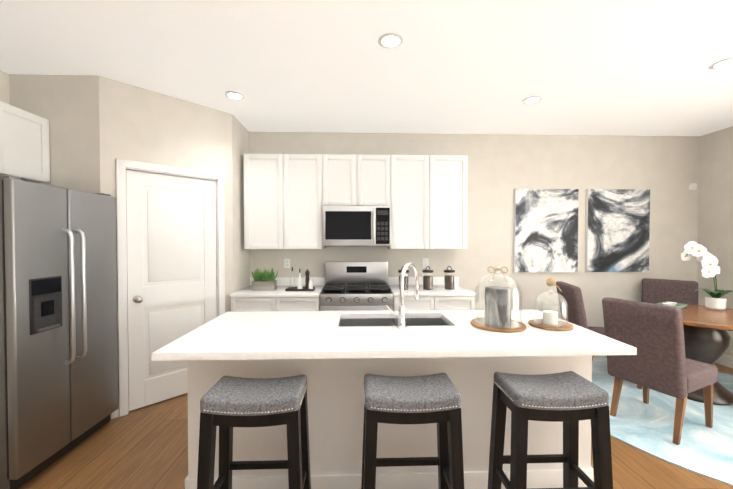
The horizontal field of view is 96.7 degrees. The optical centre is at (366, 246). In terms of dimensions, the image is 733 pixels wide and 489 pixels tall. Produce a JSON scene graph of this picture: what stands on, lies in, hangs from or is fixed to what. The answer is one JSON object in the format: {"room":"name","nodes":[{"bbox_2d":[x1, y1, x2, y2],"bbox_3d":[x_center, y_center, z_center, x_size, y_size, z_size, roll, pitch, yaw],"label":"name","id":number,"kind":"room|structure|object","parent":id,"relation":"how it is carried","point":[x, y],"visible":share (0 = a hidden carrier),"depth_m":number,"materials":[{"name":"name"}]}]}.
{"room":"kitchen","nodes":[
{"label":"kitchen","id":0,"kind":"room"},
{"bbox_2d":[0,70,732,401],"bbox_3d":[0.776,0.065,0.508,7.250,2.775,7.200,0,1,-2],"label":"wall","id":1,"kind":"structure","parent":0,"point":[99,126],"depth_m":3.98,"materials":[{"name":"paint"}]},
{"bbox_2d":[0,101,49,182],"bbox_3d":[-2.650,-0.746,2.179,0.303,0.500,0.801,0,1,-2],"label":"upper cabinet","id":2,"kind":"object","parent":1,"relation":"attached to","point":[24,147],"visible":1,"depth_m":2.39,"materials":[{"name":"white wood"}]},
{"bbox_2d":[116,159,224,416],"bbox_3d":[-1.787,0.342,3.039,0.115,2.134,0.880,1,1,43],"label":"door frame","id":3,"kind":"structure","parent":1,"relation":"attached to","point":[122,166],"depth_m":2.73,"materials":[{"name":"white wood"}]},
{"bbox_2d":[126,170,216,410],"bbox_3d":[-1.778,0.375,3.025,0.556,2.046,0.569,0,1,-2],"label":"pantry door","id":4,"kind":"structure","parent":1,"relation":"in","point":[171,254],"depth_m":2.96,"materials":[{"name":"white wood"}]},
{"bbox_2d":[244,154,287,248],"bbox_3d":[-1.110,-0.498,3.761,0.491,1.050,0.348,0,1,-2],"label":"upper cabinet","id":5,"kind":"object","parent":1,"relation":"attached to","point":[287,197],"depth_m":3.59,"materials":[{"name":"white wood"}]},
{"bbox_2d":[284,259,289,267],"bbox_3d":[-0.961,0.206,3.952,0.072,0.115,0.008,0,1,-2],"label":"electrical outlet","id":6,"kind":"object","parent":1,"relation":"attached to","point":[286,263],"visible":1,"depth_m":3.95,"materials":[{"name":"white plastic"}]},
{"bbox_2d":[288,154,327,248],"bbox_3d":[-0.711,-0.498,3.774,0.552,1.050,0.348,0,1,-2],"label":"upper cabinet","id":7,"kind":"object","parent":1,"relation":"attached to","point":[307,173],"depth_m":3.61,"materials":[{"name":"white wood"}]},
{"bbox_2d":[328,154,363,205],"bbox_3d":[-0.275,-0.738,3.784,0.441,0.570,0.348,0,1,-2],"label":"upper cabinet","id":8,"kind":"object","parent":1,"relation":"attached to","point":[345,171],"depth_m":3.62,"materials":[{"name":"white wood"}]},
{"bbox_2d":[322,206,390,245],"bbox_3d":[-0.114,-0.226,3.748,0.752,0.444,0.444,0,1,-2],"label":"microwave","id":9,"kind":"object","parent":8,"relation":"attached to","point":[356,225],"visible":1,"depth_m":3.57,"materials":[{"name":"grey metal"}]},
{"bbox_2d":[250,277,457,284],"bbox_3d":[-0.136,0.424,3.971,2.540,0.100,0.021,0,1,-2],"label":"backsplash","id":10,"kind":"structure","parent":1,"relation":"attached to","point":[280,280],"depth_m":3.95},
{"bbox_2d":[364,155,391,205],"bbox_3d":[0.044,-0.739,3.794,0.440,0.570,0.348,0,1,-2],"label":"upper cabinet","id":11,"kind":"object","parent":1,"relation":"attached to","point":[377,168],"depth_m":3.63,"materials":[{"name":"white wood"}]},
{"bbox_2d":[388,155,435,248],"bbox_3d":[0.481,-0.499,3.813,0.555,1.050,0.348,0,1,-2],"label":"upper cabinet","id":12,"kind":"object","parent":1,"relation":"attached to","point":[413,208],"depth_m":3.65,"materials":[{"name":"white wood"}]},
{"bbox_2d":[423,258,428,267],"bbox_3d":[0.728,0.205,4.006,0.072,0.115,0.008,0,1,-2],"label":"electrical outlet","id":13,"kind":"object","parent":1,"relation":"attached to","point":[425,262],"visible":1,"depth_m":4.00,"materials":[{"name":"white plastic"}]},
{"bbox_2d":[436,155,467,248],"bbox_3d":[0.886,-0.499,3.826,0.495,1.050,0.348,0,1,-2],"label":"upper cabinet","id":14,"kind":"object","parent":1,"relation":"attached to","point":[451,170],"depth_m":3.66,"materials":[{"name":"white wood"}]},
{"bbox_2d":[514,189,578,272],"bbox_3d":[2.223,-0.193,4.033,0.790,1.030,0.036,0,1,-2],"label":"art","id":15,"kind":"object","parent":1,"relation":"attached to","point":[545,230],"visible":0.93,"depth_m":4.01,"materials":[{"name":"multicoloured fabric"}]},
{"bbox_2d":[585,189,649,271],"bbox_3d":[3.132,-0.193,4.062,0.790,1.030,0.036,0,1,-2],"label":"art","id":16,"kind":"object","parent":1,"relation":"attached to","point":[617,230],"visible":0.96,"depth_m":4.04,"materials":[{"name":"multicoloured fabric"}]},
{"bbox_2d":[689,183,696,189],"bbox_3d":[4.096,-0.749,4.088,0.080,0.080,0.029,0,1,-2],"label":"sensor","id":17,"kind":"object","parent":1,"relation":"attached to","point":[692,186],"visible":0.96,"depth_m":4.08,"materials":[{"name":"white plastic"}]},
{"bbox_2d":[715,354,732,367],"bbox_3d":[4.292,1.385,0.659,0.014,0.130,6.970,0,1,-2],"label":"baseboard","id":18,"kind":"structure","parent":1,"relation":"attached to","point":[725,360],"depth_m":3.79,"materials":[{"name":"white wood"}]},
{"bbox_2d":[0,0,732,135],"bbox_3d":[0.776,-1.372,0.483,7.250,0.100,7.200,0,1,-2],"label":"ceiling","id":19,"kind":"structure","parent":0,"point":[615,67],"depth_m":2.36,"materials":[{"name":"paint"}]},
{"bbox_2d":[225,91,244,99],"bbox_3d":[-1.189,-1.359,2.941,0.168,0.009,0.168,0,1,-2],"label":"recessed light","id":20,"kind":"object","parent":19,"relation":"in","point":[234,95],"visible":1,"depth_m":2.93,"materials":[{"name":"white"}]},
{"bbox_2d":[378,32,402,48],"bbox_3d":[0.158,-1.345,2.135,0.168,0.009,0.168,0,1,-2],"label":"recessed light","id":21,"kind":"object","parent":19,"relation":"in","point":[391,40],"visible":1,"depth_m":2.13,"materials":[{"name":"white plastic"}]},
{"bbox_2d":[522,96,541,103],"bbox_3d":[1.539,-1.360,3.030,0.168,0.009,0.168,0,1,-2],"label":"recessed light","id":22,"kind":"object","parent":19,"relation":"in","point":[531,99],"visible":1,"depth_m":3.02,"materials":[{"name":"white plastic"}]},
{"bbox_2d":[709,57,732,69],"bbox_3d":[2.650,-1.350,2.406,0.168,0.009,0.168,0,1,-2],"label":"recessed light","id":23,"kind":"object","parent":19,"relation":"in","point":[724,63],"visible":1,"depth_m":2.42,"materials":[{"name":"white plastic"}]},
{"bbox_2d":[18,357,732,488],"bbox_3d":[0.776,1.502,0.532,7.250,0.100,7.200,0,1,-2],"label":"floor","id":24,"kind":"structure","parent":0,"point":[145,447],"depth_m":2.15,"materials":[{"name":"brown wood"}]},
{"bbox_2d":[0,175,117,488],"bbox_3d":[-2.355,0.509,2.211,0.876,1.828,0.792,0,1,-2],"label":"fridge","id":25,"kind":"object","parent":24,"relation":"on","point":[58,343],"visible":1,"depth_m":2.06,"materials":[{"name":"grey metal"}]},
{"bbox_2d":[197,375,310,488],"bbox_3d":[-0.512,1.044,1.543,0.468,0.782,0.304,0,1,-2],"label":"stool","id":26,"kind":"object","parent":24,"relation":"on","point":[228,404],"visible":1,"depth_m":1.43,"materials":[{"name":"grey fabric"}]},
{"bbox_2d":[230,297,281,311],"bbox_3d":[-1.138,0.957,3.642,0.510,0.884,0.632,0,1,-2],"label":"base cabinet","id":27,"kind":"object","parent":24,"relation":"on","point":[238,304],"depth_m":3.33,"materials":[{"name":"white wood"}]},
{"bbox_2d":[230,285,324,296],"bbox_3d":[-0.945,0.497,3.637,0.901,0.036,0.640,0,1,-2],"label":"countertop","id":28,"kind":"structure","parent":27,"relation":"on","point":[280,291],"depth_m":3.34,"materials":[{"name":"white stone"}]},
{"bbox_2d":[251,267,277,290],"bbox_3d":[-1.112,0.352,3.572,0.280,0.254,0.161,0,1,-2],"label":"potted plant","id":29,"kind":"object","parent":28,"relation":"on","point":[263,281],"visible":1,"depth_m":3.52,"materials":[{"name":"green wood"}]},
{"bbox_2d":[285,267,314,290],"bbox_3d":[-0.718,0.351,3.546,0.300,0.258,0.150,0,1,-2],"label":"tray","id":30,"kind":"object","parent":28,"relation":"on","point":[308,285],"visible":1,"depth_m":3.53,"materials":[{"name":"grey"}]},
{"bbox_2d":[282,293,319,310],"bbox_3d":[-0.750,0.957,3.655,0.510,0.884,0.632,0,1,-2],"label":"base cabinet","id":31,"kind":"object","parent":24,"relation":"on","point":[288,303],"depth_m":3.34,"materials":[{"name":"white wood"}]},
{"bbox_2d":[320,261,392,310],"bbox_3d":[-0.110,0.794,3.632,0.752,1.210,0.702,0,1,-2],"label":"range","id":32,"kind":"object","parent":24,"relation":"on","point":[356,286],"visible":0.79,"depth_m":3.52,"materials":[{"name":"silver metal"}]},
{"bbox_2d":[185,358,593,488],"bbox_3d":[0.147,0.982,2.187,2.368,0.884,0.634,0,1,-2],"label":"kitchen island","id":33,"kind":"object","parent":24,"relation":"on","point":[335,398],"depth_m":1.88,"materials":[{"name":"white"}]},
{"bbox_2d":[152,310,635,361],"bbox_3d":[0.151,0.524,2.066,2.400,0.036,0.920,0,1,-2],"label":"island countertop","id":34,"kind":"structure","parent":33,"relation":"on","point":[257,336],"depth_m":1.80,"materials":[{"name":"white stone"}]},
{"bbox_2d":[470,265,525,332],"bbox_3d":[0.836,0.310,2.075,0.330,0.390,0.330,0,1,-2],"label":"cloche","id":35,"kind":"object","parent":34,"relation":"on","point":[497,311],"visible":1,"depth_m":2.01,"materials":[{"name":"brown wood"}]},
{"bbox_2d":[528,278,573,330],"bbox_3d":[1.167,0.352,2.066,0.250,0.306,0.250,0,1,-2],"label":"cloche","id":36,"kind":"object","parent":34,"relation":"on","point":[550,321],"visible":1,"depth_m":2.04,"materials":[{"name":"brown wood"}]},
{"bbox_2d":[361,373,463,488],"bbox_3d":[0.205,1.044,1.566,0.468,0.782,0.304,0,1,-2],"label":"stool","id":37,"kind":"object","parent":24,"relation":"on","point":[429,399],"visible":1,"depth_m":1.45,"materials":[{"name":"grey fabric"}]},
{"bbox_2d":[393,293,441,310],"bbox_3d":[0.514,0.956,3.696,0.484,0.884,0.632,0,1,-2],"label":"base cabinet","id":38,"kind":"object","parent":24,"relation":"on","point":[424,303],"depth_m":3.38,"materials":[{"name":"white wood"}]},
{"bbox_2d":[389,285,473,296],"bbox_3d":[0.708,0.496,3.690,0.872,0.036,0.640,0,1,-2],"label":"countertop","id":39,"kind":"structure","parent":38,"relation":"on","point":[438,290],"depth_m":3.48,"materials":[{"name":"white stone"}]},
{"bbox_2d":[398,266,408,289],"bbox_3d":[0.411,0.348,3.603,0.122,0.261,0.122,0,1,-2],"label":"jar","id":40,"kind":"object","parent":39,"relation":"on","point":[406,284],"visible":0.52,"depth_m":3.57,"materials":[{"name":"clear glass"}]},
{"bbox_2d":[422,266,433,289],"bbox_3d":[0.681,0.348,3.611,0.122,0.261,0.122,0,1,-2],"label":"jar","id":41,"kind":"object","parent":39,"relation":"on","point":[427,282],"visible":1,"depth_m":3.57,"materials":[{"name":"clear glass"}]},
{"bbox_2d":[444,266,454,289],"bbox_3d":[0.921,0.348,3.619,0.122,0.261,0.122,0,1,-2],"label":"jar","id":42,"kind":"object","parent":39,"relation":"on","point":[449,282],"visible":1,"depth_m":3.58,"materials":[{"name":"clear glass"}]},
{"bbox_2d":[442,293,476,309],"bbox_3d":[0.876,0.956,3.708,0.483,0.884,0.632,0,1,-2],"label":"base cabinet","id":43,"kind":"object","parent":24,"relation":"on","point":[468,302],"depth_m":3.39,"materials":[{"name":"white wood"}]},
{"bbox_2d":[488,371,612,488],"bbox_3d":[0.877,1.043,1.588,0.468,0.782,0.304,0,1,-2],"label":"stool","id":44,"kind":"object","parent":24,"relation":"on","point":[570,400],"visible":1,"depth_m":1.49,"materials":[{"name":"grey fabric"}]},
{"bbox_2d":[592,357,732,485],"bbox_3d":[2.957,1.406,2.853,2.400,0.009,2.400,0,1,-2],"label":"rug","id":45,"kind":"object","parent":24,"relation":"on","point":[701,448],"visible":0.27,"depth_m":2.52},
{"bbox_2d":[556,281,641,388],"bbox_3d":[2.438,0.896,3.450,0.662,0.987,0.490,0,1,13],"label":"chair","id":46,"kind":"object","parent":45,"relation":"on","point":[573,297],"visible":0.21,"depth_m":3.34,"materials":[{"name":"fabric"}]},
{"bbox_2d":[602,297,717,444],"bbox_3d":[2.318,0.911,2.594,0.662,0.987,0.490,0,1,-25],"label":"chair","id":47,"kind":"object","parent":45,"relation":"on","point":[652,333],"visible":0.96,"depth_m":2.42,"materials":[{"name":"fabric"}]},
{"bbox_2d":[641,278,697,304],"bbox_3d":[3.396,0.892,3.660,0.490,0.987,0.662,1,1,42],"label":"chair","id":48,"kind":"object","parent":45,"relation":"on","point":[666,290],"visible":0.31,"depth_m":3.81,"materials":[{"name":"fabric"}]},
{"bbox_2d":[646,302,732,405],"bbox_3d":[3.149,1.012,3.102,1.080,0.767,1.080,0,1,-2],"label":"dining table","id":49,"kind":"object","parent":45,"relation":"on","point":[707,337],"visible":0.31,"depth_m":2.93,"materials":[{"name":"brown wood"}]},
{"bbox_2d":[656,301,686,308],"bbox_3d":[3.121,0.603,3.345,0.280,0.040,0.180,-1,1,-31],"label":"tray","id":50,"kind":"object","parent":49,"relation":"on","point":[678,305],"visible":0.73,"depth_m":3.35,"materials":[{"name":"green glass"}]},
{"bbox_2d":[681,241,732,309],"bbox_3d":[3.442,0.286,3.212,0.462,0.677,0.386,0,1,-2],"label":"orchid","id":51,"kind":"object","parent":49,"relation":"on","point":[715,300],"visible":1,"depth_m":3.21,"materials":[{"name":"white plant"}]}
]}

